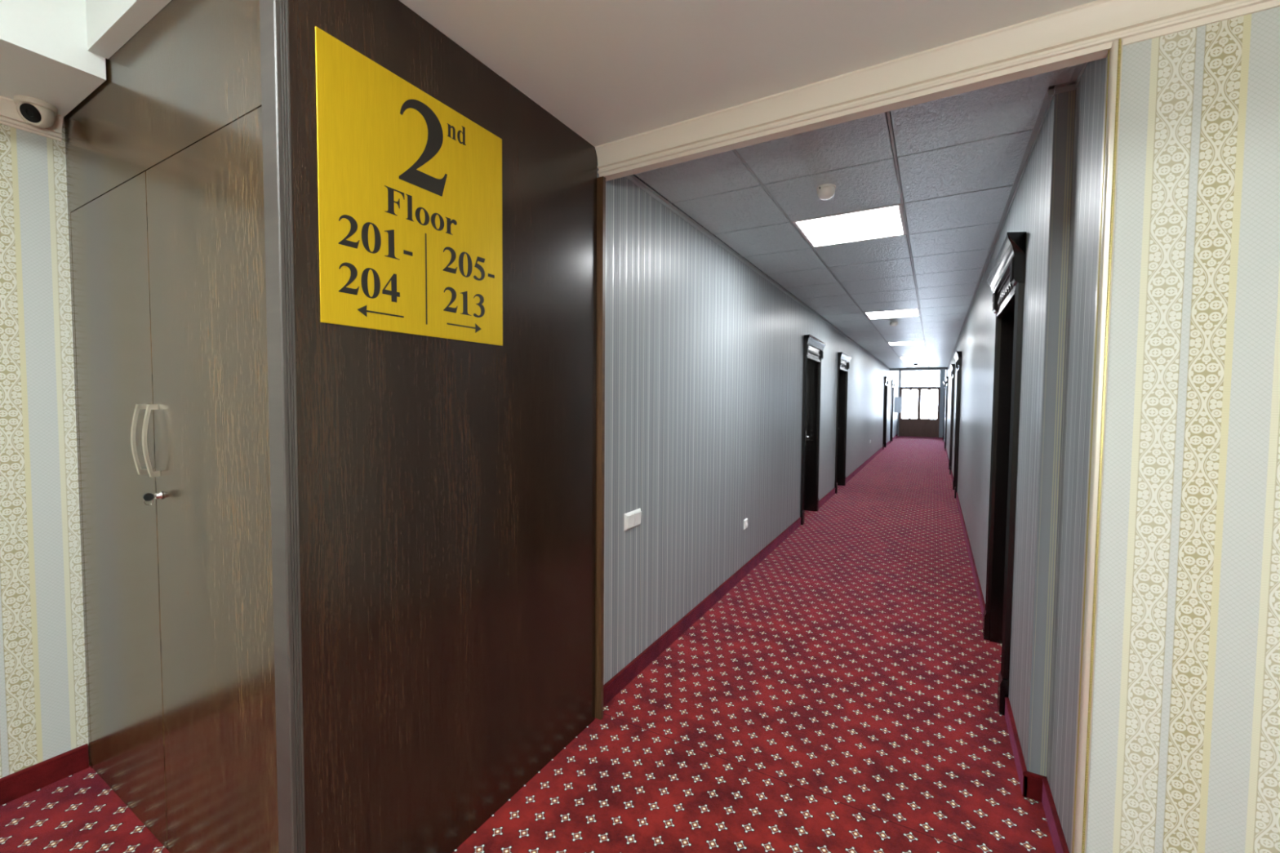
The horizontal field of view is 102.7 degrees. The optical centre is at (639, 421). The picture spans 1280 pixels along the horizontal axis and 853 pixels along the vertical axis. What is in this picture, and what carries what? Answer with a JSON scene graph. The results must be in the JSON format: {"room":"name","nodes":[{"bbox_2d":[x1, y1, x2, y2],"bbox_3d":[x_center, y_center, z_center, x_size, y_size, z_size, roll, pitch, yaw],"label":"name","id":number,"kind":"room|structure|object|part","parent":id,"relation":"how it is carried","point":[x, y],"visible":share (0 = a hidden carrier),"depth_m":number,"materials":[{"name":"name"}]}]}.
{"room":"hotel corridor","nodes":[
{"label":"hotel corridor","id":0,"kind":"room"},
{"bbox_2d":[0,116,88,778],"bbox_3d":[-3.265,-0.115,0.346,0.150,3.150,6.850,2,3,30],"label":"wall","id":1,"kind":"structure","parent":0,"point":[43,705],"depth_m":1.93,"materials":[{"name":"beige paper"}]},
{"bbox_2d":[0,95,63,141],"bbox_3d":[-3.505,-1.029,-0.314,0.040,0.085,5.227,2,3,30],"label":"trim","id":2,"kind":"structure","parent":1,"relation":"attached to","point":[9,115],"depth_m":1.87,"materials":[{"name":"beige"}]},
{"bbox_2d":[0,743,88,805],"bbox_3d":[-3.533,1.435,-0.201,0.015,0.095,5.234,2,3,30],"label":"baseboard","id":3,"kind":"structure","parent":1,"relation":"attached to","point":[15,785],"depth_m":1.96,"materials":[{"name":"red carpet"}]},
{"bbox_2d":[0,0,106,116],"bbox_3d":[-3.305,-1.362,-0.440,0.495,0.593,5.230,2,3,30],"label":"ceiling","id":4,"kind":"structure","parent":0,"point":[45,55],"depth_m":1.64,"materials":[{"name":"white paint"}]},
{"bbox_2d":[13,94,57,128],"bbox_3d":[-2.191,-1.119,1.857,0.104,0.092,0.104,2,3,30],"label":"security camera","id":5,"kind":"object","parent":4,"relation":"attached to","point":[37,113],"visible":1,"depth_m":1.84,"materials":[{"name":"beige plastic"}]},
{"bbox_2d":[400,0,498,75],"bbox_3d":[5.286,-2.027,8.714,6.530,0.100,30.000,2,3,30],"label":"roof","id":6,"kind":"structure","parent":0,"point":[400,1],"depth_m":2.35,"materials":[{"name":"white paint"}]},
{"bbox_2d":[0,435,1055,852],"bbox_3d":[5.261,1.220,8.851,6.630,0.100,30.100,2,3,30],"label":"floor","id":7,"kind":"structure","parent":0,"point":[841,696],"depth_m":2.33,"materials":[{"name":"red carpet"}]},
{"bbox_2d":[64,0,605,852],"bbox_3d":[-1.201,0.064,2.169,1.613,2.669,1.358,2,3,30],"label":"tall cabinet","id":8,"kind":"object","parent":7,"relation":"on","point":[356,605],"visible":0.98,"depth_m":1.55,"materials":[{"name":"black wood"}]},
{"bbox_3d":[-1.866,0.306,1.832,0.742,2.194,0.018,2,3,30],"label":"door","id":9,"kind":"part","parent":8,"relation":"part of","materials":[{"name":"wood"}]},
{"bbox_3d":[-1.602,0.058,1.638,0.014,0.226,0.038,2,3,30],"label":"handle","id":10,"kind":"part","parent":8,"relation":"part of","materials":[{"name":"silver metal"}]},
{"bbox_2d":[142,493,155,505],"bbox_3d":[-1.520,0.241,1.584,0.009,0.038,0.028,2,3,30],"label":"key","id":11,"kind":"object","parent":8,"relation":"attached to","point":[147,496],"visible":1,"depth_m":1.58,"materials":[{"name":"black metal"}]},
{"bbox_3d":[-1.522,0.060,1.592,0.014,0.226,0.038,2,3,30],"label":"handle","id":12,"kind":"part","parent":8,"relation":"part of","materials":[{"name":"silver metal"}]},
{"bbox_3d":[-1.555,0.084,1.646,1.521,2.669,0.020,2,3,30],"label":"frame","id":13,"kind":"part","parent":8,"relation":"part of","materials":[{"name":"wood"}]},
{"bbox_3d":[-1.221,0.327,1.461,0.738,2.194,0.018,2,3,30],"label":"door","id":14,"kind":"part","parent":8,"relation":"part of","materials":[{"name":"wood"}]},
{"bbox_2d":[315,26,502,346],"bbox_3d":[-0.641,-0.617,1.534,0.004,0.718,0.622,2,3,30],"label":"sign","id":15,"kind":"object","parent":8,"relation":"attached to","point":[410,187],"visible":1,"depth_m":1.46,"materials":[{"name":"yellow metal"}]},
{"bbox_3d":[-0.526,0.111,1.799,0.020,2.618,1.266,2,3,30],"label":"panel","id":16,"kind":"part","parent":8,"relation":"part of","materials":[{"name":"brown wood"}]},
{"bbox_2d":[85,0,1096,146],"bbox_3d":[-0.277,-1.329,-1.423,5.735,0.530,6.545,2,3,30],"label":"ceiling","id":17,"kind":"structure","parent":0,"point":[607,70],"depth_m":1.60,"materials":[{"name":"white paint"}]},
{"bbox_2d":[563,123,899,684],"bbox_3d":[5.446,-0.555,12.406,0.200,3.150,23.040,2,3,30],"label":"wall","id":18,"kind":"structure","parent":0,"point":[704,353],"depth_m":3.38,"materials":[{"name":"grey paper"}]},
{"bbox_2d":[623,508,641,531],"bbox_3d":[-0.034,0.522,2.712,0.017,0.092,0.168,2,3,30],"label":"light switch","id":19,"kind":"object","parent":18,"relation":"attached to","point":[632,519],"visible":1,"depth_m":2.69,"materials":[{"name":"white plastic"}]},
{"bbox_2d":[743,518,747,529],"bbox_3d":[0.907,0.878,4.371,0.014,0.086,0.086,2,3,30],"label":"wall socket","id":20,"kind":"object","parent":18,"relation":"attached to","point":[745,521],"visible":1,"depth_m":4.35,"materials":[{"name":"white plastic"}]},
{"bbox_2d":[603,434,897,706],"bbox_3d":[5.528,0.974,12.418,0.015,0.095,23.039,2,3,30],"label":"baseboard","id":21,"kind":"structure","parent":18,"relation":"attached to","point":[620,681],"depth_m":3.40,"materials":[{"name":"red carpet"}]},
{"bbox_2d":[624,174,889,368],"bbox_3d":[4.187,-1.511,9.939,0.022,0.022,17.509,2,3,30],"label":"trim","id":22,"kind":"structure","parent":18,"relation":"attached to","point":[632,178],"depth_m":3.61,"materials":[{"name":"grey metal"}]},
{"bbox_2d":[800,334,826,524],"bbox_3d":[2.138,0.096,6.606,0.275,2.286,1.054,2,3,30],"label":"door","id":23,"kind":"structure","parent":18,"relation":"in","point":[813,347],"depth_m":6.92,"materials":[{"name":"black wood"}]},
{"bbox_3d":[1.979,0.132,6.183,0.026,1.908,0.082,2,3,30],"label":"casing","id":24,"kind":"part","parent":23,"relation":"part of","materials":[{"name":"black wood"}]},
{"bbox_3d":[2.241,0.229,6.864,0.058,0.200,0.145,2,3,30],"label":"handle","id":25,"kind":"part","parent":23,"relation":"part of","materials":[{"name":"silver metal"}]},
{"bbox_3d":[2.232,-0.992,6.511,0.076,0.103,1.054,2,3,30],"label":"crown","id":26,"kind":"part","parent":23,"relation":"part of","materials":[{"name":"black wood"}]},
{"bbox_3d":[2.425,0.102,6.957,0.026,1.908,0.082,2,3,30],"label":"casing","id":27,"kind":"part","parent":23,"relation":"part of","materials":[{"name":"black wood"}]},
{"bbox_2d":[834,351,851,493],"bbox_3d":[3.367,0.016,8.741,0.275,2.286,1.054,2,3,30],"label":"door","id":28,"kind":"structure","parent":18,"relation":"in","point":[843,359],"depth_m":9.05,"materials":[{"name":"black wood"}]},
{"bbox_3d":[3.208,0.051,8.318,0.026,1.908,0.082,2,3,30],"label":"casing","id":29,"kind":"part","parent":28,"relation":"part of","materials":[{"name":"black wood"}]},
{"bbox_3d":[3.462,-1.072,8.646,0.076,0.103,1.054,2,3,30],"label":"crown","id":30,"kind":"part","parent":28,"relation":"part of","materials":[{"name":"black wood"}]},
{"bbox_3d":[3.654,0.022,9.092,0.026,1.908,0.082,2,3,30],"label":"casing","id":31,"kind":"part","parent":28,"relation":"part of","materials":[{"name":"black wood"}]},
{"bbox_2d":[882,376,889,449],"bbox_3d":[7.781,-0.273,16.406,0.275,2.286,1.054,2,3,30],"label":"door","id":32,"kind":"structure","parent":18,"relation":"in","point":[886,378],"depth_m":16.70,"materials":[{"name":"black wood"}]},
{"bbox_3d":[7.622,-0.237,15.983,0.026,1.908,0.082,2,3,30],"label":"casing","id":33,"kind":"part","parent":32,"relation":"part of","materials":[{"name":"black wood"}]},
{"bbox_3d":[8.068,-0.266,16.758,0.026,1.908,0.082,2,3,30],"label":"casing","id":34,"kind":"part","parent":32,"relation":"part of","materials":[{"name":"black wood"}]},
{"bbox_2d":[889,379,895,443],"bbox_3d":[9.253,-0.369,18.962,0.275,2.286,1.054,2,3,30],"label":"door","id":35,"kind":"structure","parent":18,"relation":"in","point":[893,381],"depth_m":19.25,"materials":[{"name":"black wood"}]},
{"bbox_3d":[9.094,-0.333,18.538,0.026,1.908,0.082,2,3,30],"label":"casing","id":36,"kind":"part","parent":35,"relation":"part of","materials":[{"name":"black wood"}]},
{"bbox_3d":[9.539,-0.362,19.313,0.026,1.908,0.082,2,3,30],"label":"casing","id":37,"kind":"part","parent":35,"relation":"part of","materials":[{"name":"black wood"}]},
{"bbox_2d":[894,396,902,413],"bbox_3d":[10.433,-0.662,20.638,0.238,0.630,0.400,2,3,30],"label":"meter box","id":38,"kind":"object","parent":18,"relation":"attached to","point":[898,405],"visible":1,"depth_m":20.47,"materials":[{"name":"grey paint"}]},
{"bbox_2d":[634,65,1075,368],"bbox_3d":[4.958,-1.503,9.497,1.737,0.012,17.490,2,3,30],"label":"ceiling","id":39,"kind":"structure","parent":0,"point":[956,197],"depth_m":2.89,"materials":[{"name":"grey tile"}]},
{"bbox_2d":[816,183,835,199],"bbox_3d":[0.989,-1.212,2.720,0.098,0.062,0.098,2,3,30],"label":"smoke detector","id":40,"kind":"object","parent":39,"relation":"attached to","point":[825,191],"visible":1,"depth_m":2.69,"materials":[{"name":"white plastic"}]},
{"bbox_2d":[667,111,1033,368],"bbox_3d":[4.948,-1.514,9.500,1.778,0.028,17.509,2,3,30],"label":"grid","id":41,"kind":"object","parent":39,"relation":"attached to","point":[888,113],"visible":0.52,"depth_m":2.93,"materials":[{"name":"grey metal"}]},
{"bbox_2d":[792,203,906,247],"bbox_3d":[1.389,-1.272,3.362,0.617,0.013,0.622,2,3,30],"label":"ceiling light","id":42,"kind":"object","parent":41,"relation":"attached to","point":[885,221],"visible":0.93,"depth_m":3.33,"materials":[{"name":"white plastic"}]},
{"bbox_2d":[864,308,919,319],"bbox_3d":[3.286,-1.396,6.657,0.617,0.013,0.622,2,3,30],"label":"ceiling light","id":43,"kind":"object","parent":41,"relation":"attached to","point":[914,312],"visible":0.93,"depth_m":6.64,"materials":[{"name":"white plastic"}]},
{"bbox_2d":[887,341,924,346],"bbox_3d":[5.184,-1.520,9.951,0.617,0.013,0.622,2,3,30],"label":"ceiling light","id":44,"kind":"object","parent":41,"relation":"attached to","point":[908,343],"visible":0.87,"depth_m":9.95,"materials":[{"name":"white plastic"}]},
{"bbox_2d":[905,364,928,366],"bbox_3d":[8.662,-1.748,15.992,0.617,0.013,0.622,2,3,30],"label":"ceiling light","id":45,"kind":"object","parent":41,"relation":"attached to","point":[905,365],"visible":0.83,"depth_m":15.95,"materials":[{"name":"white plastic"}]},
{"bbox_2d":[889,321,897,326],"bbox_3d":[3.634,-1.389,7.323,0.110,0.055,0.110,2,3,30],"label":"smoke detector","id":46,"kind":"object","parent":39,"relation":"attached to","point":[892,323],"visible":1,"depth_m":7.29,"materials":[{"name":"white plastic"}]},
{"bbox_2d":[604,49,1108,181],"bbox_3d":[0.587,-1.401,1.881,1.745,0.650,0.045,2,3,30],"label":"beam","id":47,"kind":"structure","parent":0,"point":[1100,55],"depth_m":1.75,"materials":[{"name":"beige paint"}]},
{"bbox_2d":[885,111,920,318],"bbox_3d":[4.949,-1.602,9.496,1.778,0.030,17.509,2,3,30],"label":"ceiling","id":48,"kind":"structure","parent":0,"point":[886,112],"depth_m":2.74,"materials":[{"name":"black metal"}]},
{"bbox_2d":[888,365,947,370],"bbox_3d":[9.305,-2.007,17.115,1.719,0.585,0.060,2,3,30],"label":"wall","id":49,"kind":"structure","parent":0,"point":[926,368],"depth_m":17.10,"materials":[{"name":"grey paint"}]},
{"bbox_2d":[897,369,945,437],"bbox_3d":[12.086,-0.908,22.015,1.719,3.150,0.250,2,3,30],"label":"wall","id":50,"kind":"structure","parent":0,"point":[943,371],"depth_m":21.54,"materials":[{"name":"grey paint"}]},
{"bbox_2d":[898,387,940,437],"bbox_3d":[12.028,-0.394,22.050,1.525,2.120,0.100,2,3,30],"label":"door","id":51,"kind":"structure","parent":50,"relation":"in","point":[918,427],"depth_m":22.02,"materials":[{"name":"brown wood"}]},
{"bbox_2d":[900,369,941,387],"bbox_3d":[12.049,-1.834,22.006,1.525,0.760,0.060,2,3,30],"label":"window","id":52,"kind":"structure","parent":50,"relation":"in","point":[914,370],"depth_m":21.86,"materials":[{"name":"white glass"}]},
{"bbox_2d":[943,95,1054,768],"bbox_3d":[7.216,-0.509,11.636,0.200,3.150,22.612,2,3,30],"label":"wall","id":53,"kind":"structure","parent":0,"point":[1028,212],"depth_m":2.31,"materials":[{"name":"grey paper"}]},
{"bbox_2d":[942,381,946,441],"bbox_3d":[11.770,-0.379,19.647,0.275,2.286,1.054,2,3,30],"label":"door","id":54,"kind":"structure","parent":53,"relation":"in","point":[944,382],"depth_m":19.28,"materials":[{"name":"black wood"}]},
{"bbox_3d":[11.483,-0.347,19.298,0.026,1.908,0.082,2,3,30],"label":"casing","id":55,"kind":"part","parent":54,"relation":"part of","materials":[{"name":"black wood"}]},
{"bbox_2d":[944,376,948,450],"bbox_3d":[9.700,-0.243,16.053,0.275,2.286,1.054,2,3,30],"label":"door","id":56,"kind":"structure","parent":53,"relation":"in","point":[946,377],"depth_m":15.68,"materials":[{"name":"black wood"}]},
{"bbox_3d":[9.859,-0.241,16.478,0.026,1.908,0.082,2,3,30],"label":"casing","id":57,"kind":"part","parent":56,"relation":"part of","materials":[{"name":"black wood"}]},
{"bbox_3d":[9.413,-0.212,15.703,0.026,1.908,0.082,2,3,30],"label":"casing","id":58,"kind":"part","parent":56,"relation":"part of","materials":[{"name":"black wood"}]},
{"bbox_2d":[948,364,955,475],"bbox_3d":[6.753,-0.051,10.934,0.275,2.286,1.054,2,3,30],"label":"door","id":59,"kind":"structure","parent":53,"relation":"in","point":[952,366],"depth_m":10.58,"materials":[{"name":"black wood"}]},
{"bbox_3d":[6.912,-0.048,11.359,0.026,1.908,0.082,2,3,30],"label":"casing","id":60,"kind":"part","parent":59,"relation":"part of","materials":[{"name":"black wood"}]},
{"bbox_3d":[6.675,-1.144,10.938,0.076,0.103,1.054,2,3,30],"label":"crown","id":61,"kind":"part","parent":59,"relation":"part of","materials":[{"name":"black wood"}]},
{"bbox_3d":[6.466,-0.019,10.585,0.026,1.908,0.082,2,3,30],"label":"casing","id":62,"kind":"part","parent":59,"relation":"part of","materials":[{"name":"black wood"}]},
{"bbox_2d":[952,351,962,498],"bbox_3d":[5.252,0.048,8.327,0.275,2.286,1.054,2,3,30],"label":"door","id":63,"kind":"structure","parent":53,"relation":"in","point":[957,356],"depth_m":7.99,"materials":[{"name":"black wood"}]},
{"bbox_3d":[5.410,0.050,8.752,0.026,1.908,0.082,2,3,30],"label":"casing","id":64,"kind":"part","parent":63,"relation":"part of","materials":[{"name":"black wood"}]},
{"bbox_3d":[5.174,-1.046,8.331,0.076,0.103,1.054,2,3,30],"label":"crown","id":65,"kind":"part","parent":63,"relation":"part of","materials":[{"name":"black wood"}]},
{"bbox_3d":[4.964,0.079,7.978,0.026,1.908,0.082,2,3,30],"label":"casing","id":66,"kind":"part","parent":63,"relation":"part of","materials":[{"name":"black wood"}]},
{"bbox_2d":[982,231,1026,715],"bbox_3d":[2.067,0.256,2.797,0.275,2.286,1.054,2,3,30],"label":"door","id":67,"kind":"structure","parent":53,"relation":"in","point":[1006,278],"depth_m":3.11,"materials":[{"name":"black wood"}]},
{"bbox_3d":[2.226,0.258,3.221,0.026,1.908,0.082,2,3,30],"label":"casing","id":68,"kind":"part","parent":67,"relation":"part of","materials":[{"name":"black wood"}]},
{"bbox_3d":[1.989,-0.838,2.800,0.076,0.103,1.054,2,3,30],"label":"crown","id":69,"kind":"part","parent":67,"relation":"part of","materials":[{"name":"black wood"}]},
{"bbox_3d":[1.780,0.287,2.447,0.026,1.908,0.082,2,3,30],"label":"casing","id":70,"kind":"part","parent":67,"relation":"part of","materials":[{"name":"black wood"}]},
{"bbox_2d":[943,440,1069,852],"bbox_3d":[7.031,1.022,11.556,0.074,0.095,23.035,2,3,30],"label":"baseboard","id":71,"kind":"structure","parent":53,"relation":"attached to","point":[1033,786],"depth_m":1.95,"materials":[{"name":"red carpet"}]},
{"bbox_2d":[946,62,1088,367],"bbox_3d":[5.683,-1.463,9.079,0.081,0.022,17.509,2,3,30],"label":"trim","id":72,"kind":"structure","parent":53,"relation":"attached to","point":[1072,85],"depth_m":2.29,"materials":[{"name":"grey metal"}]},
{"bbox_2d":[1026,89,1075,777],"bbox_3d":[1.514,0.057,1.886,0.059,2.750,0.003,2,3,30],"label":"wall","id":73,"kind":"structure","parent":0,"point":[1064,102],"depth_m":1.88,"materials":[{"name":"grey paper"}]},
{"bbox_2d":[1046,57,1106,852],"bbox_3d":[1.525,-0.132,1.635,0.200,3.150,0.413,2,3,30],"label":"wall","id":74,"kind":"structure","parent":0,"point":[1090,97],"depth_m":1.68,"materials":[{"name":"grey paper"}]},
{"bbox_2d":[1071,38,1123,852],"bbox_3d":[1.330,0.190,1.497,0.028,2.515,0.043,2,3,30],"label":"trim","id":75,"kind":"structure","parent":74,"relation":"attached to","point":[1114,55],"depth_m":1.48,"materials":[{"name":"beige wood"}]},
{"bbox_2d":[1085,6,1279,852],"bbox_3d":[2.649,-0.086,0.734,3.044,3.150,0.030,2,3,30],"label":"wall","id":76,"kind":"structure","parent":0,"point":[1184,757],"depth_m":1.39,"materials":[{"name":"beige paper"}]},
{"bbox_2d":[595,0,1279,177],"bbox_3d":[1.819,-1.094,1.134,4.637,0.122,0.040,2,3,30],"label":"trim","id":77,"kind":"structure","parent":76,"relation":"attached to","point":[1092,27],"depth_m":1.63,"materials":[{"name":"beige paint"}]}
]}

